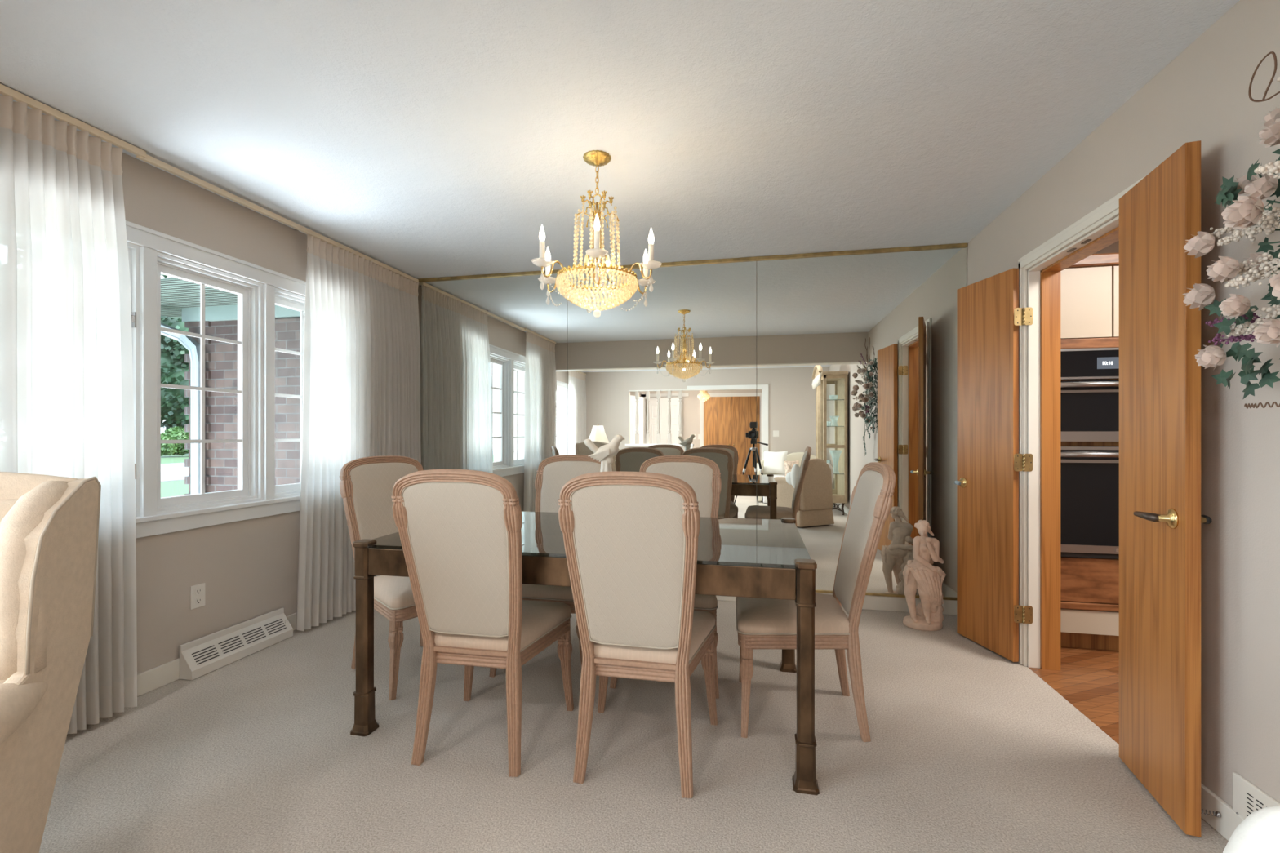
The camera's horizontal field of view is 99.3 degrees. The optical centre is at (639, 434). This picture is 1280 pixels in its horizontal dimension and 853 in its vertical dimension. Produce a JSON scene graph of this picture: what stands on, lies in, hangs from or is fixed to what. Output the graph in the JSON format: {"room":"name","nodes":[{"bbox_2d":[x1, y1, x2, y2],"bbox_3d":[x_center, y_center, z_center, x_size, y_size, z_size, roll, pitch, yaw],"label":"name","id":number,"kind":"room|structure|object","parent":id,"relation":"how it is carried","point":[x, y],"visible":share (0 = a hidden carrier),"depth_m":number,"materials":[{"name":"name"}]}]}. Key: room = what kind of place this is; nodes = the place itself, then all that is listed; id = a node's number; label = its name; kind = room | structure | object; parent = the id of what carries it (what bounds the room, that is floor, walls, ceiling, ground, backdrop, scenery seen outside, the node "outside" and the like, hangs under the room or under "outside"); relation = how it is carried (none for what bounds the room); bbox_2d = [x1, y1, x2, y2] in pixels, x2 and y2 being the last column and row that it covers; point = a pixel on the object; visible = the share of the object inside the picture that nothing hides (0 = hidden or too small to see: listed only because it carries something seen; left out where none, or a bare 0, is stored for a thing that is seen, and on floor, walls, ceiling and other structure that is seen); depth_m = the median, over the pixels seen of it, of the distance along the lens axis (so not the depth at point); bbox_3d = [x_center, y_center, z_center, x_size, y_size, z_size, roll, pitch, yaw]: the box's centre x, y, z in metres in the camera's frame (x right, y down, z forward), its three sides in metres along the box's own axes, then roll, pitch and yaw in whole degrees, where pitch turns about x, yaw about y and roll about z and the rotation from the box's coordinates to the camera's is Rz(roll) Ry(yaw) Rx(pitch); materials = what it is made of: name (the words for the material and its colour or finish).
{"room":"dining room","nodes":[
{"label":"dining room","id":0,"kind":"room"},
{"bbox_2d":[121,152,306,674],"bbox_3d":[-2.273,-0.030,2.907,0.160,2.440,3.500,0,0,12],"label":"wall","id":1,"kind":"structure","parent":0,"point":[248,569],"depth_m":2.80,"materials":[{"name":"beige paint"}]},
{"bbox_2d":[190,582,204,609],"bbox_3d":[-2.222,0.815,2.737,0.009,0.116,0.072,0,0,12],"label":"wall outlet","id":2,"kind":"object","parent":1,"relation":"attached to","point":[197,592],"visible":1,"depth_m":2.73,"materials":[{"name":"white plastic"}]},
{"bbox_2d":[195,597,201,604],"bbox_3d":[-2.220,0.839,2.737,0.003,0.034,0.033,0,0,12],"label":"socket","id":3,"kind":"object","parent":2,"relation":"attached to","point":[197,600],"depth_m":2.73,"materials":[{"name":"grey plastic"}]},
{"bbox_2d":[195,587,202,595],"bbox_3d":[-2.220,0.791,2.737,0.003,0.034,0.033,0,0,12],"label":"socket","id":4,"kind":"object","parent":2,"relation":"attached to","point":[198,591],"depth_m":2.74,"materials":[{"name":"grey plastic"}]},
{"bbox_2d":[0,83,418,282],"bbox_3d":[-2.126,-1.228,2.891,0.115,0.037,3.016,0,0,12],"label":"curtain rod","id":5,"kind":"object","parent":1,"relation":"attached to","point":[141,154],"visible":0.93,"depth_m":2.48,"materials":[{"name":"beige metal"}]},
{"bbox_2d":[0,94,137,733],"bbox_3d":[-2.292,-0.022,1.891,0.113,2.385,0.926,0,0,12],"label":"sheer curtain","id":6,"kind":"object","parent":5,"relation":"hanging from","point":[67,402],"visible":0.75,"depth_m":2.14,"materials":[{"name":"fabric"}]},
{"bbox_2d":[296,234,421,631],"bbox_3d":[-1.896,-0.022,3.788,0.109,2.385,1.160,0,0,12],"label":"sheer curtain","id":7,"kind":"object","parent":5,"relation":"hanging from","point":[362,362],"visible":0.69,"depth_m":3.54,"materials":[{"name":"fabric"}]},
{"bbox_2d":[125,220,306,538],"bbox_3d":[-2.252,-0.237,2.841,0.160,1.415,2.070,0,0,12],"label":"window","id":8,"kind":"structure","parent":1,"relation":"in","point":[256,495],"depth_m":2.85,"materials":[{"name":"white wood"}]},
{"bbox_2d":[137,613,296,697],"bbox_3d":[-2.193,1.140,2.864,0.014,0.100,3.150,0,0,12],"label":"baseboard","id":9,"kind":"structure","parent":1,"relation":"attached to","point":[150,680],"depth_m":2.55,"materials":[{"name":"beige wood"}]},
{"bbox_2d":[0,0,1239,278],"bbox_3d":[0.258,-1.310,-0.233,7.800,0.120,8.950,0,0,12],"label":"ceiling","id":10,"kind":"structure","parent":0,"point":[422,139],"depth_m":2.08,"materials":[{"name":"white paint"}]},
{"bbox_2d":[531,150,662,317],"bbox_3d":[-0.194,-0.889,2.457,0.628,0.722,0.558,0,0,26],"label":"chandelier","id":11,"kind":"object","parent":10,"relation":"hanging from","point":[597,158],"visible":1,"depth_m":2.39,"materials":[{"name":"gold metal"}]},
{"bbox_2d":[539,240,544,257],"bbox_3d":[-0.415,-0.765,2.305,0.023,0.100,0.022,0,0,12],"label":"candle","id":12,"kind":"object","parent":11,"relation":"on","point":[541,242],"depth_m":2.30,"materials":[{"name":"white plastic"}]},
{"bbox_2d":[545,265,550,276],"bbox_3d":[-0.435,-0.765,2.572,0.023,0.100,0.022,0,0,12],"label":"candle","id":13,"kind":"object","parent":11,"relation":"on","point":[547,268],"depth_m":2.56,"materials":[{"name":"white plastic"}]},
{"bbox_2d":[555,267,638,311],"bbox_3d":[-0.194,-0.629,2.457,0.373,0.139,0.372,0,0,12],"label":"bowl","id":14,"kind":"object","parent":11,"relation":"on","point":[563,287],"depth_m":2.37,"materials":[{"name":"gold"}]},
{"bbox_2d":[594,230,599,248],"bbox_3d":[-0.173,-0.765,2.189,0.023,0.100,0.022,0,0,12],"label":"candle","id":15,"kind":"object","parent":11,"relation":"on","point":[597,233],"depth_m":2.18,"materials":[{"name":"white plastic"}]},
{"bbox_2d":[643,266,648,279],"bbox_3d":[0.028,-0.765,2.608,0.023,0.100,0.022,0,0,12],"label":"candle","id":16,"kind":"object","parent":11,"relation":"on","point":[645,271],"depth_m":2.60,"materials":[{"name":"white plastic"}]},
{"bbox_2d":[648,244,653,260],"bbox_3d":[0.048,-0.765,2.341,0.023,0.100,0.022,0,0,12],"label":"candle","id":17,"kind":"object","parent":11,"relation":"on","point":[651,246],"depth_m":2.33,"materials":[{"name":"white plastic"}]},
{"bbox_2d":[39,600,1228,852],"bbox_3d":[0.248,1.250,-0.282,7.800,0.121,8.850,0,0,12],"label":"floor","id":18,"kind":"structure","parent":0,"point":[969,750],"depth_m":1.97,"materials":[{"name":"carpet"}]},
{"bbox_2d":[0,471,101,852],"bbox_3d":[-1.706,0.642,1.103,0.712,1.099,0.700,0,0,-21],"label":"chair","id":19,"kind":"object","parent":18,"relation":"on","point":[49,525],"visible":1,"depth_m":1.34,"materials":[{"name":"fabric"}]},
{"bbox_2d":[179,608,293,680],"bbox_3d":[-2.137,1.107,2.919,0.075,0.163,0.590,0,0,12],"label":"floor vent","id":20,"kind":"object","parent":18,"relation":"in","point":[199,657],"visible":1,"depth_m":2.85,"materials":[{"name":"white plastic"}]},
{"bbox_2d":[339,455,423,700],"bbox_3d":[-1.184,0.656,2.804,0.612,1.074,0.509,0,0,38],"label":"dining chair","id":21,"kind":"object","parent":18,"relation":"on","point":[366,484],"visible":0.51,"depth_m":2.79,"materials":[{"name":"beige fabric"}]},
{"bbox_2d":[391,469,573,777],"bbox_3d":[-0.587,0.656,2.120,0.509,1.074,0.612,0,0,10],"label":"dining chair","id":22,"kind":"object","parent":18,"relation":"on","point":[460,530],"visible":1,"depth_m":1.92,"materials":[{"name":"beige fabric"}]},
{"bbox_2d":[488,454,613,677],"bbox_3d":[-0.432,0.656,2.897,0.509,1.074,0.612,0,0,12],"label":"dining chair","id":23,"kind":"object","parent":18,"relation":"on","point":[553,473],"visible":0.23,"depth_m":3.12,"materials":[{"name":"beige fabric"}]},
{"bbox_2d":[350,511,819,795],"bbox_3d":[-0.177,0.809,2.472,1.785,0.762,1.023,0,0,12],"label":"dining table","id":24,"kind":"object","parent":18,"relation":"on","point":[744,557],"visible":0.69,"depth_m":2.03,"materials":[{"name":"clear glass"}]},
{"bbox_2d":[584,434,625,471],"bbox_3d":[-0.162,0.219,2.470,0.145,0.435,0.143,0,0,42],"label":"sculpture","id":25,"kind":"object","parent":24,"relation":"on","point":[605,454],"visible":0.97,"depth_m":2.45,"materials":[{"name":"ceramic"}]},
{"bbox_2d":[558,471,717,798],"bbox_3d":[0.012,0.656,2.013,0.509,1.074,0.612,0,0,12],"label":"dining chair","id":26,"kind":"object","parent":18,"relation":"on","point":[630,539],"visible":1,"depth_m":1.80,"materials":[{"name":"beige fabric"}]},
{"bbox_2d":[609,455,721,698],"bbox_3d":[0.165,0.656,2.778,0.509,1.074,0.612,0,0,12],"label":"dining chair","id":27,"kind":"object","parent":18,"relation":"on","point":[703,474],"visible":0.35,"depth_m":2.97,"materials":[{"name":"beige fabric"}]},
{"bbox_2d":[735,462,895,742],"bbox_3d":[0.723,0.656,2.334,0.612,1.074,0.509,0,0,10],"label":"dining chair","id":28,"kind":"object","parent":18,"relation":"on","point":[762,624],"visible":0.98,"depth_m":2.14,"materials":[{"name":"beige fabric"}]},
{"bbox_2d":[902,520,946,631],"bbox_3d":[1.749,0.859,3.367,0.242,0.665,0.212,0,0,6],"label":"statue","id":29,"kind":"object","parent":18,"relation":"on","point":[919,574],"visible":1,"depth_m":3.31,"materials":[{"name":"beige stone"}]},
{"bbox_2d":[902,556,946,613],"bbox_3d":[1.748,0.913,3.346,0.245,0.374,0.172,0,0,6],"label":"drapery","id":30,"kind":"object","parent":29,"relation":"hanging from","point":[919,574],"depth_m":3.31,"materials":[{"name":"beige stone"}]},
{"bbox_2d":[1060,252,1119,650],"bbox_3d":[2.599,0.107,3.219,0.750,2.165,0.615,0,0,12],"label":"tall cabinet","id":31,"kind":"object","parent":18,"relation":"on","point":[1090,286],"visible":0.12,"depth_m":2.96,"materials":[{"name":"brown wood"}]},
{"bbox_2d":[1060,347,1119,559],"bbox_3d":[2.521,0.103,2.911,0.716,1.130,0.087,0,0,12],"label":"wall oven","id":32,"kind":"object","parent":31,"relation":"in","point":[1090,409],"visible":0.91,"depth_m":2.93,"materials":[{"name":"black glass"}]},
{"bbox_2d":[1222,805,1279,852],"bbox_3d":[0.687,0.742,0.215,0.613,0.856,0.661,0,0,-40],"label":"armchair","id":33,"kind":"object","parent":18,"relation":"on","point":[1260,832],"visible":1,"depth_m":0.55,"materials":[{"name":"fabric"}]},
{"bbox_2d":[1093,240,1119,253],"bbox_3d":[3.627,-0.030,3.420,2.700,2.440,0.120,0,0,12],"label":"wall","id":34,"kind":"structure","parent":0,"point":[1114,247],"depth_m":3.49,"materials":[{"name":"beige paint"}]},
{"bbox_2d":[966,0,1279,807],"bbox_3d":[1.337,-0.030,-0.616,0.130,2.440,8.542,0,0,12],"label":"wall","id":35,"kind":"structure","parent":0,"point":[1202,94],"depth_m":1.63,"materials":[{"name":"beige paint"}]},
{"bbox_2d":[954,267,1032,662],"bbox_3d":[1.925,0.160,2.995,0.152,2.036,0.473,0,0,-7],"label":"door","id":36,"kind":"structure","parent":35,"relation":"in","point":[989,316],"depth_m":2.98,"materials":[{"name":"brown wood"}]},
{"bbox_2d":[1040,226,1119,671],"bbox_3d":[1.994,0.175,2.367,0.085,2.030,0.810,0,0,12],"label":"trim","id":37,"kind":"structure","parent":35,"relation":"attached to","point":[1050,275],"depth_m":2.74,"materials":[{"name":"brown wood"}]},
{"bbox_2d":[1017,175,1146,668],"bbox_3d":[1.915,0.138,2.384,0.077,2.105,0.950,0,0,12],"label":"trim","id":38,"kind":"structure","parent":35,"relation":"attached to","point":[1108,210],"depth_m":2.77,"materials":[{"name":"beige wood"}]},
{"bbox_2d":[1080,239,1091,244],"bbox_3d":[1.917,-0.827,2.337,0.018,0.003,0.055,0,0,12],"label":"ball catch","id":39,"kind":"object","parent":35,"relation":"attached to","point":[1087,240],"visible":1,"depth_m":2.33,"materials":[{"name":"brown metal"}]},
{"bbox_2d":[1119,140,1221,837],"bbox_3d":[1.709,0.160,1.809,0.168,2.036,0.463,0,0,20],"label":"door","id":40,"kind":"structure","parent":35,"relation":"in","point":[1161,518],"depth_m":1.73,"materials":[{"name":"brown wood"}]},
{"bbox_2d":[1200,783,1244,840],"bbox_3d":[1.289,1.140,-0.497,0.014,0.100,4.935,0,0,12],"label":"baseboard","id":41,"kind":"structure","parent":35,"relation":"attached to","point":[1225,825],"depth_m":1.62,"materials":[{"name":"beige wood"}]},
{"bbox_2d":[1182,51,1279,408],"bbox_3d":[1.472,-0.425,1.129,0.290,1.375,0.718,0,0,12],"label":"swag","id":42,"kind":"object","parent":35,"relation":"attached to","point":[1247,211],"visible":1,"depth_m":1.33,"materials":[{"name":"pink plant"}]},
{"bbox_2d":[1232,772,1279,818],"bbox_3d":[1.682,1.050,1.385,0.013,0.140,0.400,0,0,12],"label":"air vent","id":43,"kind":"object","parent":35,"relation":"in","point":[1247,798],"visible":0.48,"depth_m":1.53,"materials":[{"name":"beige metal"}]},
{"bbox_3d":[0.140,-0.030,4.094,4.400,2.440,0.188,0,0,12],"label":"wall","id":44,"kind":"structure","parent":0,"visible":0},
{"bbox_2d":[417,273,567,511],"bbox_3d":[-1.214,-0.075,4.272,1.352,2.306,0.006,0,0,12],"label":"mirror panel","id":45,"kind":"object","parent":44,"relation":"attached to","point":[494,352],"visible":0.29,"depth_m":4.25,"materials":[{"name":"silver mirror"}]},
{"bbox_2d":[567,260,756,519],"bbox_3d":[0.137,-0.075,3.989,1.402,2.306,0.006,0,0,12],"label":"mirror panel","id":46,"kind":"object","parent":44,"relation":"attached to","point":[676,374],"visible":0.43,"depth_m":3.96,"materials":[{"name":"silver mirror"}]},
{"bbox_2d":[417,243,967,282],"bbox_3d":[0.133,-1.238,3.983,4.106,0.024,0.024,0,0,12],"label":"channel","id":47,"kind":"object","parent":44,"relation":"attached to","point":[956,245],"visible":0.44,"depth_m":3.83,"materials":[{"name":"gold metal"}]},
{"bbox_2d":[715,592,956,615],"bbox_3d":[0.134,1.141,3.990,4.082,0.098,0.018,0,0,12],"label":"baseboard","id":48,"kind":"structure","parent":44,"relation":"attached to","point":[870,602],"depth_m":3.66,"materials":[{"name":"beige wood"}]},
{"bbox_2d":[756,247,966,597],"bbox_3d":[1.484,-0.075,3.708,1.346,2.306,0.006,0,0,12],"label":"mirror panel","id":49,"kind":"object","parent":44,"relation":"attached to","point":[856,353],"visible":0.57,"depth_m":3.70,"materials":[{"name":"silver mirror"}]},
{"bbox_2d":[815,590,956,600],"bbox_3d":[0.140,1.084,3.984,4.092,0.014,0.020,0,0,12],"label":"channel","id":50,"kind":"object","parent":44,"relation":"attached to","point":[816,591],"visible":0.02,"depth_m":3.66,"materials":[{"name":"gold metal"}]},
{"label":"outside","id":51,"kind":"structure","parent":0,"visible":0},
{"bbox_2d":[160,453,188,497],"bbox_3d":[-36.506,1.610,28.062,77.050,0.200,120.000,0,0,12],"label":"lawn","id":52,"kind":"structure","parent":51,"point":[172,488],"depth_m":16.06,"materials":[{"name":"green plant"}]},
{"bbox_2d":[160,275,188,454],"bbox_3d":[-34.434,-5.314,40.427,7.084,13.674,6.666,0,0,7],"label":"tree","id":53,"kind":"object","parent":52,"relation":"on","point":[173,366],"visible":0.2,"depth_m":38.88,"materials":[{"name":"green plant"}]},
{"bbox_2d":[160,426,188,456],"bbox_3d":[-30.692,0.465,36.109,3.108,2.015,3.067,0,0,12],"label":"bush","id":54,"kind":"object","parent":52,"relation":"on","point":[175,433],"visible":0.49,"depth_m":35.69,"materials":[{"name":"green plant"}]},
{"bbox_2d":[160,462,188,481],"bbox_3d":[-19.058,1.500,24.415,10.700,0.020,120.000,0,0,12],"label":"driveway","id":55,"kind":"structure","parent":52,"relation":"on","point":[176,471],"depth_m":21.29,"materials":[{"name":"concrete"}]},
{"bbox_2d":[160,277,304,495],"bbox_3d":[-2.915,0.010,7.633,3.070,3.000,6.850,0,0,12],"label":"brick house wing","id":56,"kind":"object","parent":52,"relation":"on","point":[180,298],"visible":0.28,"depth_m":5.20,"materials":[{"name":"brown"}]},
{"bbox_2d":[160,322,199,494],"bbox_3d":[-4.537,0.073,5.052,0.796,2.673,0.124,0,0,-27],"label":"downspout","id":57,"kind":"object","parent":56,"relation":"attached to","point":[193,347],"visible":0.44,"depth_m":5.17,"materials":[{"name":"grey metal"}]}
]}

